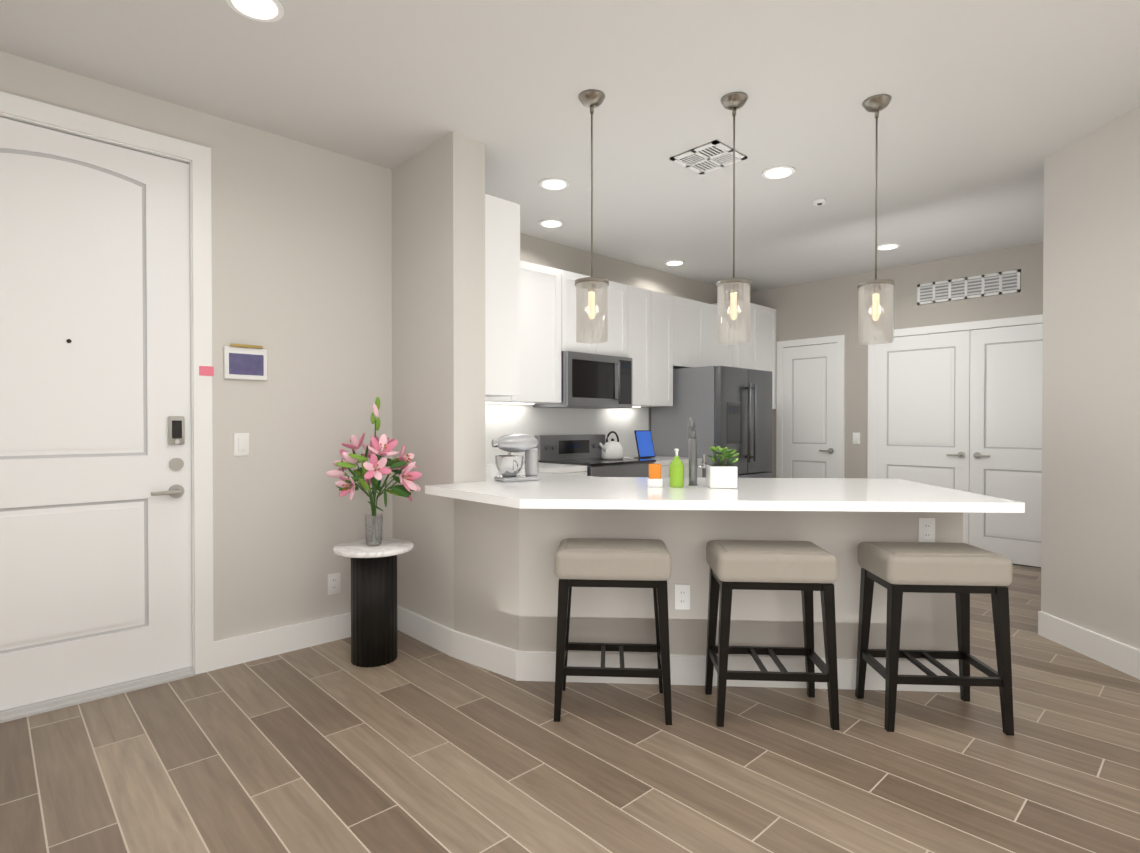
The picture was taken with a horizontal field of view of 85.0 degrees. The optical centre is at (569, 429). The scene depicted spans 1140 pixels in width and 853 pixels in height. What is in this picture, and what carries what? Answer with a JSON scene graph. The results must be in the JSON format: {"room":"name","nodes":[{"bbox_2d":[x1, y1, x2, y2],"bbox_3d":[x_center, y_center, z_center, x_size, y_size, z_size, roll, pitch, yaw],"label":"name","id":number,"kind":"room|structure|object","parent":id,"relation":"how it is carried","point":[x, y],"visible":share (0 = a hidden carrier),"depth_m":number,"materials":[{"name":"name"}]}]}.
{"room":"kitchen","nodes":[
{"label":"kitchen","id":0,"kind":"room"},
{"bbox_2d":[0,51,391,641],"bbox_3d":[-2.438,-0.174,2.545,3.600,2.720,0.200,-1,1,-43],"label":"wall","id":1,"kind":"structure","parent":0,"point":[301,263],"depth_m":3.29,"materials":[{"name":"grey paint"}]},
{"bbox_2d":[0,117,191,710],"bbox_3d":[-2.165,-0.061,2.690,0.915,2.428,0.103,-1,1,-43],"label":"entry door","id":2,"kind":"structure","parent":1,"relation":"in","point":[95,505],"depth_m":2.75,"materials":[{"name":"white wood"}]},
{"bbox_2d":[0,91,213,722],"bbox_3d":[-2.195,-0.090,2.721,1.085,2.550,0.180,-1,1,-43],"label":"trim","id":3,"kind":"structure","parent":1,"relation":"attached to","point":[196,158],"depth_m":2.99,"materials":[{"name":"white painted wood"}]},
{"bbox_2d":[199,366,213,375],"bbox_3d":[-1.763,-0.283,3.016,0.062,0.046,0.004,-1,1,-43],"label":"tag","id":4,"kind":"object","parent":1,"relation":"attached to","point":[206,370],"visible":0.93,"depth_m":3.01,"materials":[{"name":"pink paper"}]},
{"bbox_2d":[234,433,248,455],"bbox_3d":[-1.658,0.076,3.139,0.072,0.116,0.010,-1,1,-43],"label":"light switch","id":5,"kind":"object","parent":1,"relation":"attached to","point":[241,444],"visible":1,"depth_m":3.13,"materials":[{"name":"white plastic"}]},
{"bbox_2d":[223,343,266,380],"bbox_3d":[-1.636,-0.339,3.140,0.200,0.175,0.040,-1,1,-43],"label":"thermostat","id":6,"kind":"object","parent":1,"relation":"attached to","point":[247,362],"visible":0.96,"depth_m":3.13,"materials":[{"name":"white plastic"}]},
{"bbox_2d":[214,612,350,669],"bbox_3d":[-1.416,1.111,3.375,0.930,0.135,0.016,-1,1,-43],"label":"baseboard","id":7,"kind":"structure","parent":1,"relation":"attached to","point":[263,644],"depth_m":3.26,"materials":[{"name":"white wood"}]},
{"bbox_2d":[328,573,340,594],"bbox_3d":[-1.315,0.863,3.470,0.072,0.116,0.010,-1,1,-43],"label":"outlet","id":8,"kind":"object","parent":1,"relation":"attached to","point":[334,583],"visible":1,"depth_m":3.47,"materials":[{"name":"white plastic"}]},
{"bbox_2d":[391,131,484,629],"bbox_3d":[-0.962,-0.185,3.749,0.200,2.720,1.257,-1,1,-43],"label":"wall","id":9,"kind":"structure","parent":0,"point":[438,309],"depth_m":3.35,"materials":[{"name":"grey paint"}]},
{"bbox_2d":[489,398,500,401],"bbox_3d":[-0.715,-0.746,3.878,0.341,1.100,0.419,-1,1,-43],"label":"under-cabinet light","id":10,"kind":"object","parent":9,"relation":"attached to","point":[490,399],"depth_m":4.35,"materials":[{"name":"white plastic"}]},
{"bbox_2d":[485,194,524,401],"bbox_3d":[-0.531,-0.744,3.639,0.280,1.100,0.420,-1,1,-43],"label":"upper cabinet","id":11,"kind":"object","parent":9,"relation":"attached to","point":[504,269],"depth_m":3.50,"materials":[{"name":"white wood"}]},
{"bbox_2d":[0,564,1139,852],"bbox_3d":[1.646,1.244,1.767,8.850,0.100,8.240,-1,1,-43],"label":"floor","id":12,"kind":"structure","parent":0,"point":[416,746],"depth_m":2.21,"materials":[{"name":"brown wood"}]},
{"bbox_2d":[333,538,413,667],"bbox_3d":[-1.005,0.887,3.193,0.396,0.586,0.396,-1,1,-43],"label":"pedestal table","id":13,"kind":"object","parent":12,"relation":"on","point":[373,606],"visible":0.98,"depth_m":3.10,"materials":[{"name":"black wood"}]},
{"bbox_2d":[326,397,421,545],"bbox_3d":[-0.989,0.213,3.194,0.461,0.761,0.465,-1,1,-43],"label":"flower arrangement","id":14,"kind":"object","parent":13,"relation":"on","point":[373,471],"visible":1,"depth_m":3.15,"materials":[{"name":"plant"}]},
{"bbox_2d":[535,434,655,476],"bbox_3d":[0.226,0.606,5.033,0.754,1.115,0.690,-1,1,-43],"label":"range","id":15,"kind":"object","parent":12,"relation":"on","point":[585,449],"visible":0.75,"depth_m":5.01,"materials":[{"name":"silver metal"}]},
{"bbox_2d":[599,431,623,459],"bbox_3d":[0.329,0.129,5.108,0.251,0.233,0.190,-1,1,-43],"label":"kettle","id":16,"kind":"object","parent":15,"relation":"on","point":[612,449],"visible":1,"depth_m":5.06,"materials":[{"name":"white metal"}]},
{"bbox_2d":[554,538,671,724],"bbox_3d":[0.182,0.838,2.666,0.477,0.695,0.335,0,1,4],"label":"stool","id":17,"kind":"object","parent":12,"relation":"on","point":[616,563],"visible":1,"depth_m":2.52,"materials":[{"name":"fabric"}]},
{"bbox_2d":[683,459,701,466],"bbox_3d":[0.722,0.729,5.572,0.690,0.859,0.630,-1,1,-43],"label":"base cabinet","id":18,"kind":"object","parent":12,"relation":"on","point":[685,464],"depth_m":5.43,"materials":[{"name":"white"}]},
{"bbox_2d":[624,455,700,462],"bbox_3d":[0.722,0.278,5.568,0.690,0.040,0.629,-1,1,-43],"label":"countertop","id":19,"kind":"structure","parent":18,"relation":"on","point":[659,459],"depth_m":5.52,"materials":[{"name":"white stone"}]},
{"bbox_2d":[634,430,654,458],"bbox_3d":[0.645,0.134,5.492,0.190,0.249,0.114,0,1,-35],"label":"tablet stand","id":20,"kind":"object","parent":19,"relation":"on","point":[644,444],"visible":0.98,"depth_m":5.46,"materials":[{"name":"black"}]},
{"bbox_2d":[651,366,771,477],"bbox_3d":[1.402,0.293,6.034,0.910,1.722,0.837,-1,1,-43],"label":"fridge","id":21,"kind":"object","parent":12,"relation":"on","point":[726,406],"visible":0.54,"depth_m":5.72,"materials":[{"name":"grey metal"}]},
{"bbox_2d":[705,540,839,729],"bbox_3d":[0.836,0.838,2.624,0.477,0.695,0.335,0,1,4],"label":"stool","id":22,"kind":"object","parent":12,"relation":"on","point":[806,568],"visible":1,"depth_m":2.48,"materials":[{"name":"fabric"}]},
{"bbox_2d":[855,542,1013,735],"bbox_3d":[1.494,0.839,2.582,0.477,0.695,0.335,0,1,4],"label":"stool","id":23,"kind":"object","parent":12,"relation":"on","point":[961,571],"visible":1,"depth_m":2.44,"materials":[{"name":"fabric"}]},
{"bbox_2d":[0,0,1139,292],"bbox_3d":[1.646,-1.576,1.740,8.850,0.100,8.240,-1,1,-43],"label":"ceiling","id":24,"kind":"structure","parent":0,"point":[988,108],"depth_m":2.86,"materials":[{"name":"white paint"}]},
{"bbox_2d":[226,0,283,21],"bbox_3d":[-1.131,-1.526,2.232,0.190,0.010,0.190,-1,1,-43],"label":"recessed light","id":25,"kind":"object","parent":24,"relation":"in","point":[265,10],"visible":1,"depth_m":2.25,"materials":[{"name":"white plastic"}]},
{"bbox_2d":[539,219,563,227],"bbox_3d":[-0.140,-1.548,4.676,0.190,0.010,0.190,-1,1,-43],"label":"recessed light","id":26,"kind":"object","parent":24,"relation":"in","point":[551,223],"visible":0.98,"depth_m":4.66,"materials":[{"name":"white plastic"}]},
{"bbox_2d":[539,177,568,189],"bbox_3d":[-0.100,-1.541,3.908,0.190,0.010,0.190,-1,1,-43],"label":"recessed light","id":27,"kind":"object","parent":24,"relation":"in","point":[553,183],"visible":0.98,"depth_m":3.89,"materials":[{"name":"white plastic"}]},
{"bbox_2d":[575,89,608,343],"bbox_3d":[0.101,-0.972,2.874,0.158,1.130,0.158,-1,1,-43],"label":"pendant light","id":28,"kind":"object","parent":24,"relation":"hanging from","point":[591,99],"visible":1,"depth_m":2.84,"materials":[{"name":"clear glass"}]},
{"bbox_2d":[664,260,684,265],"bbox_3d":[0.981,-1.559,5.826,0.190,0.010,0.190,-1,1,-43],"label":"recessed light","id":29,"kind":"object","parent":24,"relation":"in","point":[674,262],"visible":0.94,"depth_m":5.80,"materials":[{"name":"white"}]},
{"bbox_2d":[670,140,746,174],"bbox_3d":[0.785,-1.537,3.525,0.310,0.011,0.310,-1,1,-43],"label":"ceiling vent","id":30,"kind":"object","parent":24,"relation":"in","point":[709,156],"visible":0.98,"depth_m":3.51,"materials":[{"name":"grey metal"}]},
{"bbox_2d":[716,92,750,343],"bbox_3d":[0.764,-0.972,2.895,0.158,1.130,0.158,-1,1,-43],"label":"pendant light","id":31,"kind":"object","parent":24,"relation":"hanging from","point":[733,101],"visible":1,"depth_m":2.86,"materials":[{"name":"clear glass"}]},
{"bbox_2d":[762,165,794,178],"bbox_3d":[1.251,-1.540,3.729,0.190,0.010,0.190,-1,1,-43],"label":"recessed light","id":32,"kind":"object","parent":24,"relation":"in","point":[780,172],"visible":0.92,"depth_m":3.71,"materials":[{"name":"white plastic"}]},
{"bbox_2d":[813,198,825,205],"bbox_3d":[1.689,-1.534,4.203,0.080,0.030,0.080,-1,1,-43],"label":"smoke detector","id":33,"kind":"object","parent":24,"relation":"attached to","point":[819,201],"visible":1,"depth_m":4.18,"materials":[{"name":"white plastic"}]},
{"bbox_2d":[857,94,894,344],"bbox_3d":[1.436,-0.972,2.916,0.158,1.130,0.158,-1,1,-43],"label":"pendant light","id":34,"kind":"object","parent":24,"relation":"hanging from","point":[875,105],"visible":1,"depth_m":2.89,"materials":[{"name":"clear glass"}]},
{"bbox_2d":[877,243,899,249],"bbox_3d":[2.707,-1.554,5.294,0.190,0.010,0.190,-1,1,-43],"label":"recessed light","id":35,"kind":"object","parent":24,"relation":"in","point":[888,246],"visible":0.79,"depth_m":5.26,"materials":[{"name":"white plastic"}]},
{"bbox_2d":[520,233,743,429],"bbox_3d":[0.402,-0.204,5.800,4.600,2.720,0.150,-1,1,-43],"label":"wall","id":36,"kind":"structure","parent":0,"point":[539,251],"depth_m":5.68,"materials":[{"name":"grey paint"}]},
{"bbox_2d":[485,398,524,403],"bbox_3d":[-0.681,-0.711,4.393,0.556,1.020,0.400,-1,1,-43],"label":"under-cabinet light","id":37,"kind":"object","parent":36,"relation":"attached to","point":[503,400],"depth_m":4.50,"materials":[{"name":"white"}]},
{"bbox_2d":[505,261,568,403],"bbox_3d":[-0.360,-0.714,4.729,0.612,1.020,0.351,-1,1,-43],"label":"upper cabinet","id":38,"kind":"object","parent":36,"relation":"attached to","point":[530,325],"depth_m":4.66,"materials":[{"name":"white wood"}]},
{"bbox_2d":[569,272,604,354],"bbox_3d":[-0.021,-0.916,5.047,0.440,0.622,0.351,-1,1,-43],"label":"upper cabinet","id":39,"kind":"object","parent":36,"relation":"attached to","point":[597,348],"depth_m":4.88,"materials":[{"name":"white wood"}]},
{"bbox_2d":[605,281,628,357],"bbox_3d":[0.211,-0.918,5.267,0.440,0.622,0.351,-1,1,-43],"label":"upper cabinet","id":40,"kind":"object","parent":36,"relation":"attached to","point":[617,344],"depth_m":5.22,"materials":[{"name":"white wood"}]},
{"bbox_2d":[533,351,631,408],"bbox_3d":[0.127,-0.392,5.128,0.756,0.424,0.444,-1,1,-43],"label":"microwave","id":41,"kind":"object","parent":40,"relation":"attached to","point":[593,381],"visible":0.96,"depth_m":4.95,"materials":[{"name":"silver metal"}]},
{"bbox_2d":[629,285,656,405],"bbox_3d":[0.487,-0.722,5.529,0.438,1.020,0.351,-1,1,-43],"label":"upper cabinet","id":42,"kind":"object","parent":36,"relation":"attached to","point":[642,302],"depth_m":5.45,"materials":[{"name":"white wood"}]},
{"bbox_2d":[632,292,680,406],"bbox_3d":[0.716,-0.724,5.746,0.433,1.020,0.351,-1,1,-43],"label":"upper cabinet","id":43,"kind":"object","parent":36,"relation":"attached to","point":[668,306],"depth_m":5.68,"materials":[{"name":"white wood"}]},
{"bbox_2d":[681,297,708,367],"bbox_3d":[1.035,-0.914,6.046,0.565,0.645,0.351,-1,1,-43],"label":"upper cabinet","id":44,"kind":"object","parent":36,"relation":"attached to","point":[694,314],"depth_m":5.97,"materials":[{"name":"white wood"}]},
{"bbox_2d":[709,303,728,366],"bbox_3d":[1.358,-0.917,6.351,0.564,0.645,0.351,-1,1,-43],"label":"upper cabinet","id":45,"kind":"object","parent":36,"relation":"attached to","point":[718,353],"depth_m":6.21,"materials":[{"name":"white wood"}]},
{"bbox_2d":[724,300,764,369],"bbox_3d":[1.727,-0.777,6.659,0.513,1.110,0.411,-1,1,-43],"label":"upper cabinet","id":46,"kind":"object","parent":36,"relation":"attached to","point":[748,355],"depth_m":6.58,"materials":[{"name":"white wood"}]},
{"bbox_2d":[761,307,775,408],"bbox_3d":[1.990,-0.780,6.908,0.452,1.110,0.411,-1,1,-43],"label":"upper cabinet","id":47,"kind":"object","parent":36,"relation":"attached to","point":[768,363],"depth_m":6.85,"materials":[{"name":"white wood"}]},
{"bbox_2d":[454,498,962,660],"bbox_3d":[0.625,0.752,3.058,1.547,0.859,1.940,-1,1,-43],"label":"wall","id":48,"kind":"structure","parent":0,"point":[506,581],"depth_m":2.89,"materials":[{"name":"grey paint"}]},
{"bbox_2d":[675,584,689,609],"bbox_3d":[0.521,0.778,2.883,0.072,0.116,0.010,0,1,4],"label":"outlet","id":49,"kind":"object","parent":48,"relation":"attached to","point":[682,596],"visible":1,"depth_m":2.88,"materials":[{"name":"white plastic"}]},
{"bbox_2d":[425,463,1024,512],"bbox_3d":[0.432,0.298,3.443,2.141,0.040,3.320,-1,1,-43],"label":"countertop","id":50,"kind":"structure","parent":48,"relation":"on","point":[560,486],"depth_m":2.72,"materials":[{"name":"white stone"}]},
{"bbox_2d":[491,433,540,481],"bbox_3d":[-0.293,0.150,3.387,0.267,0.256,0.193,-1,1,-43],"label":"stand mixer","id":51,"kind":"object","parent":50,"relation":"on","point":[509,466],"visible":1,"depth_m":3.35,"materials":[{"name":"silver metal"}]},
{"bbox_2d":[647,464,661,486],"bbox_3d":[0.416,0.225,3.044,0.070,0.112,0.045,0,1,4],"label":"sponge caddy","id":52,"kind":"object","parent":50,"relation":"on","point":[654,479],"visible":1,"depth_m":3.03,"materials":[{"name":"white plastic"}]},
{"bbox_2d":[669,449,683,487],"bbox_3d":[0.522,0.188,3.041,0.072,0.186,0.072,-1,1,-43],"label":"soap bottle","id":53,"kind":"object","parent":50,"relation":"on","point":[676,472],"visible":1,"depth_m":3.01,"materials":[{"name":"green plastic"}]},
{"bbox_2d":[687,417,705,486],"bbox_3d":[0.614,0.110,3.102,0.148,0.340,0.161,-1,1,-43],"label":"faucet","id":54,"kind":"object","parent":50,"relation":"on","point":[692,439],"visible":1,"depth_m":3.03,"materials":[{"name":"silver metal"}]},
{"bbox_2d":[706,446,738,487],"bbox_3d":[0.737,0.182,3.024,0.179,0.198,0.179,-1,1,-43],"label":"potted plant","id":55,"kind":"object","parent":50,"relation":"on","point":[721,475],"visible":1,"depth_m":2.96,"materials":[{"name":"green plant"}]},
{"bbox_2d":[918,518,934,541],"bbox_3d":[1.614,0.459,2.811,0.072,0.116,0.010,0,1,4],"label":"outlet","id":56,"kind":"object","parent":48,"relation":"attached to","point":[926,529],"visible":0.85,"depth_m":2.81,"materials":[{"name":"white plastic"}]},
{"bbox_2d":[930,661,958,691],"bbox_3d":[1.791,1.116,2.883,0.121,0.135,0.125,-1,1,-43],"label":"baseboard","id":57,"kind":"structure","parent":48,"relation":"attached to","point":[953,666],"depth_m":2.80,"materials":[{"name":"white"}]},
{"bbox_2d":[750,242,1042,477],"bbox_3d":[3.355,-0.205,5.914,0.150,2.720,3.740,-1,1,-43],"label":"wall","id":58,"kind":"structure","parent":0,"point":[822,308],"depth_m":6.22,"materials":[{"name":"grey paint"}]},
{"bbox_2d":[782,343,836,477],"bbox_3d":[2.535,0.121,6.622,0.071,2.030,0.602,-1,1,-43],"label":"door","id":59,"kind":"structure","parent":58,"relation":"in","point":[809,419],"depth_m":6.62,"materials":[{"name":"white wood"}]},
{"bbox_2d":[853,433,859,443],"bbox_3d":[2.895,0.091,6.286,0.010,0.116,0.072,-1,1,-43],"label":"light switch","id":60,"kind":"object","parent":58,"relation":"attached to","point":[856,438],"visible":1,"depth_m":6.28,"materials":[{"name":"white plastic"}]},
{"bbox_2d":[776,314,1042,567],"bbox_3d":[3.238,0.096,5.914,0.024,2.118,2.737,-1,1,-43],"label":"door frame","id":61,"kind":"structure","parent":58,"relation":"attached to","point":[839,340],"depth_m":6.36,"materials":[{"name":"white wood"}]},
{"bbox_2d":[875,323,1042,566],"bbox_3d":[3.555,0.131,5.542,0.071,2.030,1.620,-1,1,-43],"label":"double door","id":62,"kind":"structure","parent":58,"relation":"in","point":[960,410],"depth_m":5.53,"materials":[{"name":"white wood"}]},
{"bbox_2d":[917,269,1020,304],"bbox_3d":[3.554,-1.267,5.575,0.012,0.190,0.800,-1,1,-43],"label":"air vent","id":63,"kind":"object","parent":58,"relation":"in","point":[1006,282],"visible":1,"depth_m":5.55,"materials":[{"name":"grey metal"}]},
{"bbox_2d":[1041,106,1139,649],"bbox_3d":[2.815,-0.155,0.554,0.160,2.720,6.000,0,1,-1],"label":"wall","id":64,"kind":"structure","parent":0,"point":[1090,551],"depth_m":3.21,"materials":[{"name":"grey paint"}]},
{"bbox_2d":[946,611,1139,691],"bbox_3d":[2.728,1.137,0.565,4.081,0.135,4.420,-1,1,-43],"label":"baseboard","id":65,"kind":"structure","parent":64,"relation":"attached to","point":[1122,657],"depth_m":3.20,"materials":[{"name":"white wood"}]}
]}

